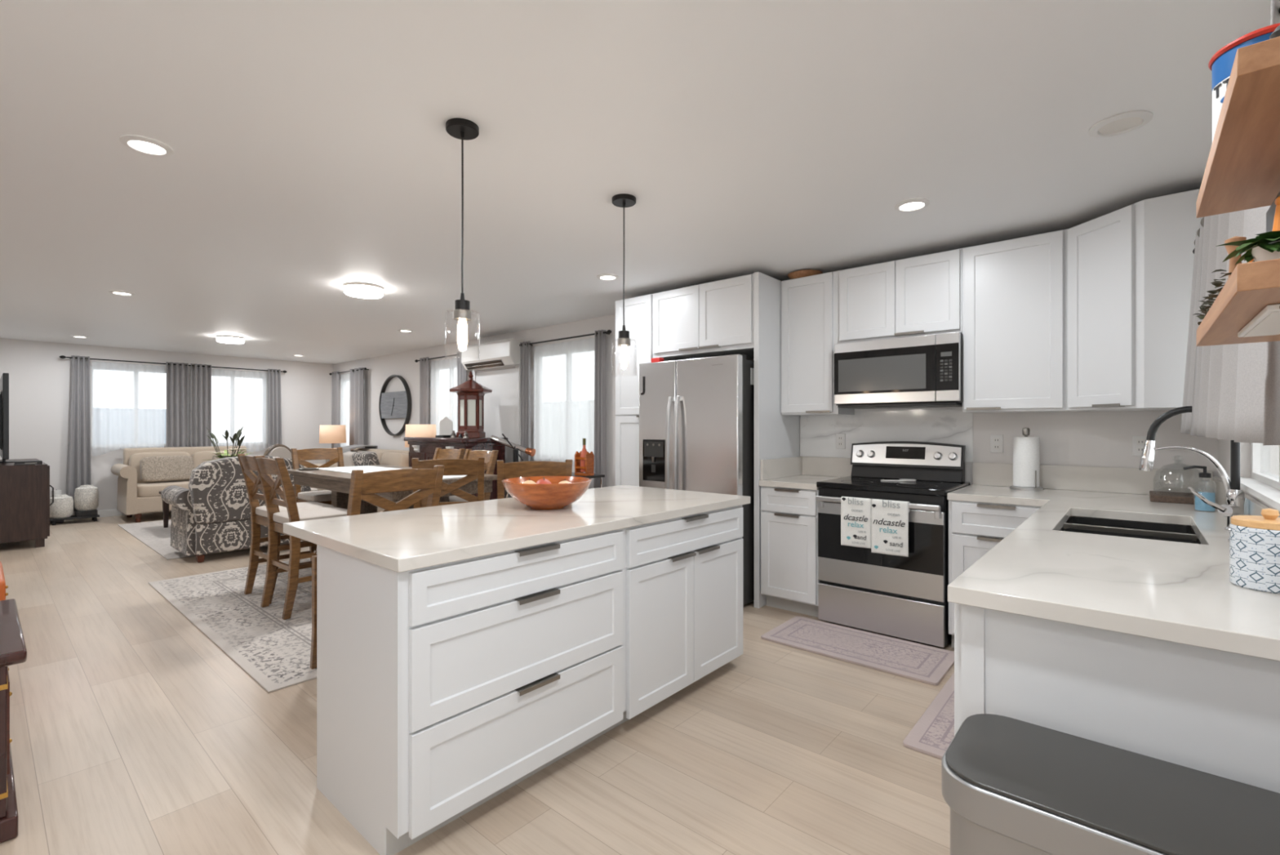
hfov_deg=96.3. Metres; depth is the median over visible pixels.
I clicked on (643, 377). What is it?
magnet
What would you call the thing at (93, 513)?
plant stand
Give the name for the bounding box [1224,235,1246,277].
figure
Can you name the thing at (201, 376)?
drape
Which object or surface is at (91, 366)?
window
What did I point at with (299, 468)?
serving tray
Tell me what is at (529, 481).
fruit
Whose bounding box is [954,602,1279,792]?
base cabinet
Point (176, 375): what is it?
drape
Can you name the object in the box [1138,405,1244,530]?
faucet
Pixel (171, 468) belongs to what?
throw pillow
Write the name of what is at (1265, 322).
diffuser
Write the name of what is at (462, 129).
pendant light
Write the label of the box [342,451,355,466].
throw pillow
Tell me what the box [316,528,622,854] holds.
base cabinet
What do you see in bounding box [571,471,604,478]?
shelf
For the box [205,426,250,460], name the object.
plant
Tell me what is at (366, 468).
table runner
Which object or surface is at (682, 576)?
base cabinet
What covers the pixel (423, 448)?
bar cabinet
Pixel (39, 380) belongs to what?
wall
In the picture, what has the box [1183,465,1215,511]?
soap bottle
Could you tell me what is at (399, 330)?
recessed light
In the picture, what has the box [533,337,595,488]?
sheer curtain
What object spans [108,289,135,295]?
recessed light
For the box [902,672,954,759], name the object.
kitchen mat
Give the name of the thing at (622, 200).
pendant light
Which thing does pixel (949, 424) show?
backsplash slab
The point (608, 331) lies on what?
curtain rod
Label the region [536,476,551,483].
fruit
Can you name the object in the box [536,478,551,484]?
fruit
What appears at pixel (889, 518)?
tea towel
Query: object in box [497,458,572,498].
counter chair
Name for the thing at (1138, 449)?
socket
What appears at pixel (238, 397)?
sheer curtain
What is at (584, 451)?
wine bottle
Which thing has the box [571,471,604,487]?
cart
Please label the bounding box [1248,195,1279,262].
giraffe
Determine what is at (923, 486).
cooktop
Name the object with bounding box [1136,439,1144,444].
socket
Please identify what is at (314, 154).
ceiling
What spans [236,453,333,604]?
counter chair
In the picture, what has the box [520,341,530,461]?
drape
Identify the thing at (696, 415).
refrigerator
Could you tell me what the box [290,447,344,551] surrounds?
counter chair
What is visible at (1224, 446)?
wall
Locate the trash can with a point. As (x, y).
(1011, 785)
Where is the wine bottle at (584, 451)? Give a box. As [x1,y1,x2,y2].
[580,438,586,471]
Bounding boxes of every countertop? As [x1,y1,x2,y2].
[283,484,750,572]
[759,456,852,489]
[946,462,1279,661]
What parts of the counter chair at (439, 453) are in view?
post, crest rail, post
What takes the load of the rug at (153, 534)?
on the floor
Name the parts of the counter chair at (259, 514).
crest rail, post, rail, post, seat, leg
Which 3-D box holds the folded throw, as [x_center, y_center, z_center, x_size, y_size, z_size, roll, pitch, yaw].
[-4.521,0.475,9.172,0.440,0.390,0.445,0,0,41]
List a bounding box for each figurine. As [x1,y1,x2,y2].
[451,430,456,437]
[463,431,468,437]
[1269,25,1279,39]
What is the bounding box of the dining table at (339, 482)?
[287,464,497,514]
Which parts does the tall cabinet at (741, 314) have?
door, handle, handle, door, panel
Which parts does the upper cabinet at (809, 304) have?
door, handle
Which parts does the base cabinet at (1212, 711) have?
door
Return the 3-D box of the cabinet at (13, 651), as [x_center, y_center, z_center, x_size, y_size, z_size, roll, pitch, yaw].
[-2.536,0.995,1.746,0.840,0.590,0.882,0,0,41]
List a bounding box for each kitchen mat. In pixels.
[760,615,954,684]
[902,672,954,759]
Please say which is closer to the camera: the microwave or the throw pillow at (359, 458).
the microwave
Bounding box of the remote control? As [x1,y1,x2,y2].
[13,462,35,465]
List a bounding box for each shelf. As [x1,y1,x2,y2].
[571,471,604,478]
[1195,36,1279,217]
[1195,258,1279,346]
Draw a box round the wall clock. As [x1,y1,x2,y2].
[378,374,411,435]
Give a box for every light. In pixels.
[71,335,88,337]
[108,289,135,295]
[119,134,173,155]
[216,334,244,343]
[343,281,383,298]
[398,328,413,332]
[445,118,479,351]
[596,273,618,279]
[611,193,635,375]
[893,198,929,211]
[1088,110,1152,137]
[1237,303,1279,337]
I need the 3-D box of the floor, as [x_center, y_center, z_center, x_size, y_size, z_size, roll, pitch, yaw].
[-3.030,1.315,4.843,11.580,0.050,5.260,0,0,41]
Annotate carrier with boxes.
[574,450,594,475]
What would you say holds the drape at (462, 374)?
hanging from the curtain rod at (415, 360)
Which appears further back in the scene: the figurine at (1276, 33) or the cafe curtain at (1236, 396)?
the cafe curtain at (1236, 396)
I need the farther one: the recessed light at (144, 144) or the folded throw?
the folded throw
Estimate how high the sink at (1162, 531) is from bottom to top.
0.221 m
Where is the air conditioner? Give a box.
[461,337,524,369]
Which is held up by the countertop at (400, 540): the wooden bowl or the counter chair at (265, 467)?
the wooden bowl
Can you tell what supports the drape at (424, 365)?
hanging from the curtain rod at (415, 360)
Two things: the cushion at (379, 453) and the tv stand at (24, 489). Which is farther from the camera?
the cushion at (379, 453)
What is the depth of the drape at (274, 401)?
9.80 m
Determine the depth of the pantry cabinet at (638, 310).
4.90 m
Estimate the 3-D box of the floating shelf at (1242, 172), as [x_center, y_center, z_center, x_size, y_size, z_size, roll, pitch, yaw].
[0.895,-0.382,0.721,0.249,0.029,0.538,0,0,41]
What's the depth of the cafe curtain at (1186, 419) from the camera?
2.28 m
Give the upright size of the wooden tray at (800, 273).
0.050 m
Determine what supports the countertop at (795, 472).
on the base cabinet at (789, 580)
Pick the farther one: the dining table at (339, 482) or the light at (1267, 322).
the dining table at (339, 482)
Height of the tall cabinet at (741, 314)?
2.400 m
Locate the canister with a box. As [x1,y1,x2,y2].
[1229,507,1279,593]
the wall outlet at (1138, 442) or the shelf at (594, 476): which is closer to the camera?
the wall outlet at (1138, 442)
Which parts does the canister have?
lid, knob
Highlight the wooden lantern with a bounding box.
[448,371,492,437]
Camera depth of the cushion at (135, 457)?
8.24 m
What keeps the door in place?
in the wall at (1077, 438)
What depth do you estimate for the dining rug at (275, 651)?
3.83 m
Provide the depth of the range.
3.58 m
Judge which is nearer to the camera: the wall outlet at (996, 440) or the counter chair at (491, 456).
the wall outlet at (996, 440)
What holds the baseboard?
attached to the wall at (39, 380)
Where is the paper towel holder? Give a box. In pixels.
[1009,427,1043,490]
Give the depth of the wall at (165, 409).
10.15 m
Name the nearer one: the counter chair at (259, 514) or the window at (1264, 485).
the window at (1264, 485)
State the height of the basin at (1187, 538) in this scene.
0.202 m
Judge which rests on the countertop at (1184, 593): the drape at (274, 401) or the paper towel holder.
the paper towel holder
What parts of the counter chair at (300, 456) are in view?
post, seat, crest rail, post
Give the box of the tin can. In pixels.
[1208,22,1279,141]
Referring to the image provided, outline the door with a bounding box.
[472,364,519,497]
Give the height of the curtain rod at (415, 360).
0.044 m
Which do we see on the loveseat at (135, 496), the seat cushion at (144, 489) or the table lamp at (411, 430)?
the seat cushion at (144, 489)
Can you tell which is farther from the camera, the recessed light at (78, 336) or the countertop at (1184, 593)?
the recessed light at (78, 336)
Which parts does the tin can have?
lid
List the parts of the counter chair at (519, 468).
post, crest rail, post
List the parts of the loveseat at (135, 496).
arm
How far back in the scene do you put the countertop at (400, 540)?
2.23 m
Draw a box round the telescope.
[489,433,535,497]
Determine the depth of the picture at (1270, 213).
0.88 m
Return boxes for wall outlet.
[835,433,844,448]
[990,434,1003,453]
[1132,435,1146,456]
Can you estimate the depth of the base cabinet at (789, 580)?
3.94 m
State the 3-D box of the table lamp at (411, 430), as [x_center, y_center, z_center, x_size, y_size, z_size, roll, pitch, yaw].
[-2.946,0.320,7.706,0.403,0.720,0.403,0,0,41]
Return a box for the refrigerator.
[639,353,754,604]
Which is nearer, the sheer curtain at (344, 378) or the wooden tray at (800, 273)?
the wooden tray at (800, 273)
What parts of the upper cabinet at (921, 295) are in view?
door, handle, door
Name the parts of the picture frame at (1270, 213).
frame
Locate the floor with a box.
[0,511,954,854]
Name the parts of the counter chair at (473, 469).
post, rail, crest rail, post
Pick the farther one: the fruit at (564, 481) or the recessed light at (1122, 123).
the fruit at (564, 481)
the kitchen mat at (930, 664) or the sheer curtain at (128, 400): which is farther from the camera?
the sheer curtain at (128, 400)
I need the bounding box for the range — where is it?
[815,440,969,647]
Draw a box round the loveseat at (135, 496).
[111,445,246,522]
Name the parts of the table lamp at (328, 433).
lamp shade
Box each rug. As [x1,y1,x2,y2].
[117,519,303,559]
[148,557,316,692]
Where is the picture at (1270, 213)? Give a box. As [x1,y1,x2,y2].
[1266,204,1275,232]
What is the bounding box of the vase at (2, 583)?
[0,560,8,666]
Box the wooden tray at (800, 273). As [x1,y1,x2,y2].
[787,269,822,279]
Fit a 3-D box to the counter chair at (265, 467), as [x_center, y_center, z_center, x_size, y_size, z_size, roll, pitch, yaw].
[-2.395,0.741,4.139,0.460,1.080,0.586,0,0,40]
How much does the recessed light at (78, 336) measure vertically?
0.012 m
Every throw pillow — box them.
[139,455,194,482]
[211,453,246,459]
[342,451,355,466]
[351,450,379,466]
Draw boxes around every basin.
[1062,528,1198,543]
[1067,516,1193,533]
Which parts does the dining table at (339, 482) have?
pedestal post, pedestal post, pedestal post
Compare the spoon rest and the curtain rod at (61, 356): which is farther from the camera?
the curtain rod at (61, 356)
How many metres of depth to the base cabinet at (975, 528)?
3.21 m
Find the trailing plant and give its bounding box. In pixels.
[1192,231,1279,324]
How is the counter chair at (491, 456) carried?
on the dining rug at (275, 651)
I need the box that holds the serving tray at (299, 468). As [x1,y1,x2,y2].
[297,467,319,470]
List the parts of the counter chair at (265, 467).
post, crest rail, rail, post, seat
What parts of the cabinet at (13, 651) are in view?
panel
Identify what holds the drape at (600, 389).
hanging from the curtain rod at (608, 331)
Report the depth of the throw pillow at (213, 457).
8.71 m
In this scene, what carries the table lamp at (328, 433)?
on the end table
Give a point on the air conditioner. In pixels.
(502, 353)
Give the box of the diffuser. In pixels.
[1243,311,1279,337]
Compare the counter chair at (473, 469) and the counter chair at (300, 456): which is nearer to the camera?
the counter chair at (473, 469)
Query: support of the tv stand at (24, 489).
on the floor
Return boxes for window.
[89,365,165,448]
[1228,442,1279,510]
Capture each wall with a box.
[0,337,333,512]
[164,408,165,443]
[333,314,1217,543]
[1217,439,1279,513]
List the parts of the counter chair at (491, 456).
seat, post, crest rail, post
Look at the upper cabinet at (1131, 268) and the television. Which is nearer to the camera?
the upper cabinet at (1131, 268)
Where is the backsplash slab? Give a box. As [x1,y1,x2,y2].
[800,406,973,462]
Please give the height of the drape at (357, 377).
2.145 m
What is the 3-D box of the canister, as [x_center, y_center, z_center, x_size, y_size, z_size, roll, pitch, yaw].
[1.479,0.282,1.345,0.133,0.186,0.133,0,0,24]
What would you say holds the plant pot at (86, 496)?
on the plant stand at (93, 513)
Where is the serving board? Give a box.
[1149,490,1195,504]
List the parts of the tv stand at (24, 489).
door, handle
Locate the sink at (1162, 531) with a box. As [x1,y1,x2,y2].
[1062,516,1198,543]
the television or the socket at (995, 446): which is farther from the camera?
the television
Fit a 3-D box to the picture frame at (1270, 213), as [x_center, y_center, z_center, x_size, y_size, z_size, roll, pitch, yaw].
[0.955,-0.257,0.856,0.014,0.171,0.144,0,0,41]
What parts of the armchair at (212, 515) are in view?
arm, arm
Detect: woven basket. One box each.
[49,493,73,518]
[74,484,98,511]
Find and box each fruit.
[523,478,536,484]
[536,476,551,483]
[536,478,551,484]
[558,478,570,483]
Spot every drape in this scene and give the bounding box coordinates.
[66,355,91,511]
[165,361,188,447]
[190,363,211,446]
[267,368,281,455]
[331,371,339,448]
[349,367,364,449]
[419,356,428,424]
[457,351,467,431]
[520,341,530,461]
[593,329,606,488]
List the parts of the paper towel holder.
post, tension arm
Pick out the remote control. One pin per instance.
(24, 463)
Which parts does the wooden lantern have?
post, rail, rail, pane, post, rail, rail, pane, post, pane, post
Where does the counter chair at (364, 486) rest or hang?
on the dining rug at (275, 651)
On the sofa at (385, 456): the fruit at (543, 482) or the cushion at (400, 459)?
the cushion at (400, 459)
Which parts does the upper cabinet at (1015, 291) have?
handle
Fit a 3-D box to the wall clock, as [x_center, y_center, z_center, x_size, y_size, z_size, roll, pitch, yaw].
[-3.841,-0.345,8.979,0.950,0.950,0.060,0,0,41]
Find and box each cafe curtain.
[1180,217,1204,433]
[1190,0,1279,445]
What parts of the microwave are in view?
door glass, control panel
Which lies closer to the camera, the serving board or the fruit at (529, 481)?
the fruit at (529, 481)
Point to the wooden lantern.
(470, 393)
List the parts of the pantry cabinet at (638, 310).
door, door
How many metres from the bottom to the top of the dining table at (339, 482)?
0.904 m
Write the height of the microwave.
0.444 m
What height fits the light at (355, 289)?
0.070 m
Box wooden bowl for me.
[502,475,591,509]
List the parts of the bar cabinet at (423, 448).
panel, panel, moulding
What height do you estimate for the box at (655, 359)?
0.034 m
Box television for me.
[0,373,16,462]
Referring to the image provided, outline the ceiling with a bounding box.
[0,0,1271,364]
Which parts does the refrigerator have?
door, handle, handle, door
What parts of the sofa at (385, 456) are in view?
arm, arm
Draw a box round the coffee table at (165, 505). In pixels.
[159,490,168,527]
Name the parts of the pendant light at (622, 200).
cord, bulb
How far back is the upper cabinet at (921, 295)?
3.76 m
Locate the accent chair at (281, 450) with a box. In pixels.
[262,444,317,490]
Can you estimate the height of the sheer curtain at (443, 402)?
1.635 m
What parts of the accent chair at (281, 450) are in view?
frame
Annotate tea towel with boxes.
[840,496,871,547]
[871,498,910,556]
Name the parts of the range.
knob, knob, oven handle, oven glass, storage drawer, oven door, trim, control panel, knob, knob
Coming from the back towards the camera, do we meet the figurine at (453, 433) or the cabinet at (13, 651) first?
the figurine at (453, 433)
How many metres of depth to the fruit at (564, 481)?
2.69 m
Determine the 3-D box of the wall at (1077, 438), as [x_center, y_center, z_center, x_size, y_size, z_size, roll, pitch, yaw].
[-1.269,0.060,6.877,11.820,2.460,0.120,0,0,41]
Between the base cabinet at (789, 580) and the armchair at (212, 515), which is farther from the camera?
the armchair at (212, 515)
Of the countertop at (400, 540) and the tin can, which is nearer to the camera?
the tin can
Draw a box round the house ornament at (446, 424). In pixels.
[435,416,456,437]
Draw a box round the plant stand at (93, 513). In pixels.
[49,509,99,524]
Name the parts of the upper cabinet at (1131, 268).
door, handle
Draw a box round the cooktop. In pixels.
[816,475,969,496]
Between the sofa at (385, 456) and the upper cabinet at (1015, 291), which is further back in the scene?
the sofa at (385, 456)
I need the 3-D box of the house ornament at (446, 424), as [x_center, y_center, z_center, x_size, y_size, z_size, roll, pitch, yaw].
[-2.371,-0.007,7.011,0.180,0.254,0.180,0,0,41]
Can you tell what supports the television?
on the tv stand at (24, 489)
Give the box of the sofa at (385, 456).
[302,447,408,512]
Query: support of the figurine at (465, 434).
on the bar cabinet at (423, 448)
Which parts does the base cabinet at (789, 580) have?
handle, handle, drawer, door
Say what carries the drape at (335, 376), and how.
hanging from the curtain rod at (364, 368)
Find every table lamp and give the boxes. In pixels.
[319,424,346,462]
[404,424,436,447]
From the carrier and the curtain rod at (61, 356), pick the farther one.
the curtain rod at (61, 356)
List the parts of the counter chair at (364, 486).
leg, post, crest rail, post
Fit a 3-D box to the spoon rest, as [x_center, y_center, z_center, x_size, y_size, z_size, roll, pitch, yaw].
[1.723,0.351,3.825,0.220,0.011,0.090,0,0,12]
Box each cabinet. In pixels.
[0,598,26,843]
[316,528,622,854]
[404,436,507,499]
[609,505,742,729]
[615,293,670,486]
[653,271,799,608]
[760,485,819,617]
[781,271,854,415]
[838,248,962,343]
[948,499,1061,647]
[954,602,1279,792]
[962,228,1071,413]
[1067,188,1200,411]
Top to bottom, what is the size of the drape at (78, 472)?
2.155 m
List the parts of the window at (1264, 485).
sill, frame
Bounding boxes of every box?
[14,460,42,464]
[651,357,663,362]
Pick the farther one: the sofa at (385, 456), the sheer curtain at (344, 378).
the sheer curtain at (344, 378)
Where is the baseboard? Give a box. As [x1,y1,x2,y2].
[66,508,157,519]
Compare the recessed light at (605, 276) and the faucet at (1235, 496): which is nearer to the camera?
the faucet at (1235, 496)
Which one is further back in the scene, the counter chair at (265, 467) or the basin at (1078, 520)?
the counter chair at (265, 467)
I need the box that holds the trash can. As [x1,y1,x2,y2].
[942,713,1279,854]
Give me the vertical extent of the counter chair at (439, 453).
1.080 m
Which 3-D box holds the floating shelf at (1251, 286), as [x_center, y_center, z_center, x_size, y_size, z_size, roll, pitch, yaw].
[0.895,-0.157,0.721,0.249,0.029,0.538,0,0,41]
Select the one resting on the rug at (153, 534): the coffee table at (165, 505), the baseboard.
the coffee table at (165, 505)
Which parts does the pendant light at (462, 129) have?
cord, bulb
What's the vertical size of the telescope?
1.228 m
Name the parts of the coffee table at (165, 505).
leg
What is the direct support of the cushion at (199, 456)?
on the loveseat at (135, 496)
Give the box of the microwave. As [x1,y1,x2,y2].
[834,331,962,408]
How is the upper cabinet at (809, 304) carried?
attached to the wall at (1077, 438)
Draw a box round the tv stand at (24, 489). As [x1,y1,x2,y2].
[0,457,53,547]
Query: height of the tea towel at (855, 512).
0.306 m
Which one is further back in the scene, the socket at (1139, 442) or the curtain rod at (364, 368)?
the curtain rod at (364, 368)
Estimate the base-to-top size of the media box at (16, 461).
0.035 m
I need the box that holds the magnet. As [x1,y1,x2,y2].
[640,376,644,395]
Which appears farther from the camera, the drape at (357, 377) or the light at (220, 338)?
the drape at (357, 377)
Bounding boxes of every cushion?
[128,451,191,483]
[137,480,189,497]
[191,449,245,468]
[367,450,384,464]
[380,452,408,466]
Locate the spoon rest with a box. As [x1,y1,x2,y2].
[880,478,916,481]
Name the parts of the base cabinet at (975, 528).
drawer, drawer, handle, drawer, handle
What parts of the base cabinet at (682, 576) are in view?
door, handle, drawer, handle, handle, door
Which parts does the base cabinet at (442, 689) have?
panel, drawer, drawer, drawer, handle, handle, handle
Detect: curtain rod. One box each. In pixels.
[59,355,286,373]
[328,367,368,374]
[414,354,458,362]
[519,329,611,346]
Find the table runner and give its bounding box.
[318,465,466,478]
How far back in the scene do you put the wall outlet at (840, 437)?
4.36 m
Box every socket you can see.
[993,437,999,442]
[993,444,999,449]
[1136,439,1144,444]
[1136,447,1143,452]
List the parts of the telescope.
control rod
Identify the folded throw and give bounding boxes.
[337,444,377,466]
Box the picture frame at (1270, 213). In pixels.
[1266,191,1279,232]
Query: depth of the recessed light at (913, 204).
3.00 m
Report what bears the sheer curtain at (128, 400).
hanging from the curtain rod at (61, 356)
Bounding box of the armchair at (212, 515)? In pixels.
[160,455,311,562]
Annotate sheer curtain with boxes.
[91,361,164,456]
[212,368,266,452]
[340,373,350,447]
[430,357,457,435]
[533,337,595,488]
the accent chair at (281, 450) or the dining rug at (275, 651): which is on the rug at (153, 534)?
the accent chair at (281, 450)
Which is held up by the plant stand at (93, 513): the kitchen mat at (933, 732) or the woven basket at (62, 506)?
the woven basket at (62, 506)
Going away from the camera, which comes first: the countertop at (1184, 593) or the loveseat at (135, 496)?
the countertop at (1184, 593)
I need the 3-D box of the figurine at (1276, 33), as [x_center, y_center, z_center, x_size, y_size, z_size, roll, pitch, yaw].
[0.690,-0.414,0.613,0.032,0.036,0.032,0,0,41]
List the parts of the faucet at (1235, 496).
hose spout, support arm, lever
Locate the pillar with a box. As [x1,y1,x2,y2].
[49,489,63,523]
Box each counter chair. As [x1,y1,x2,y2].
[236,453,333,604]
[253,455,347,619]
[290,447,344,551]
[310,465,444,668]
[393,447,465,502]
[411,457,484,508]
[448,448,497,502]
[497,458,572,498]

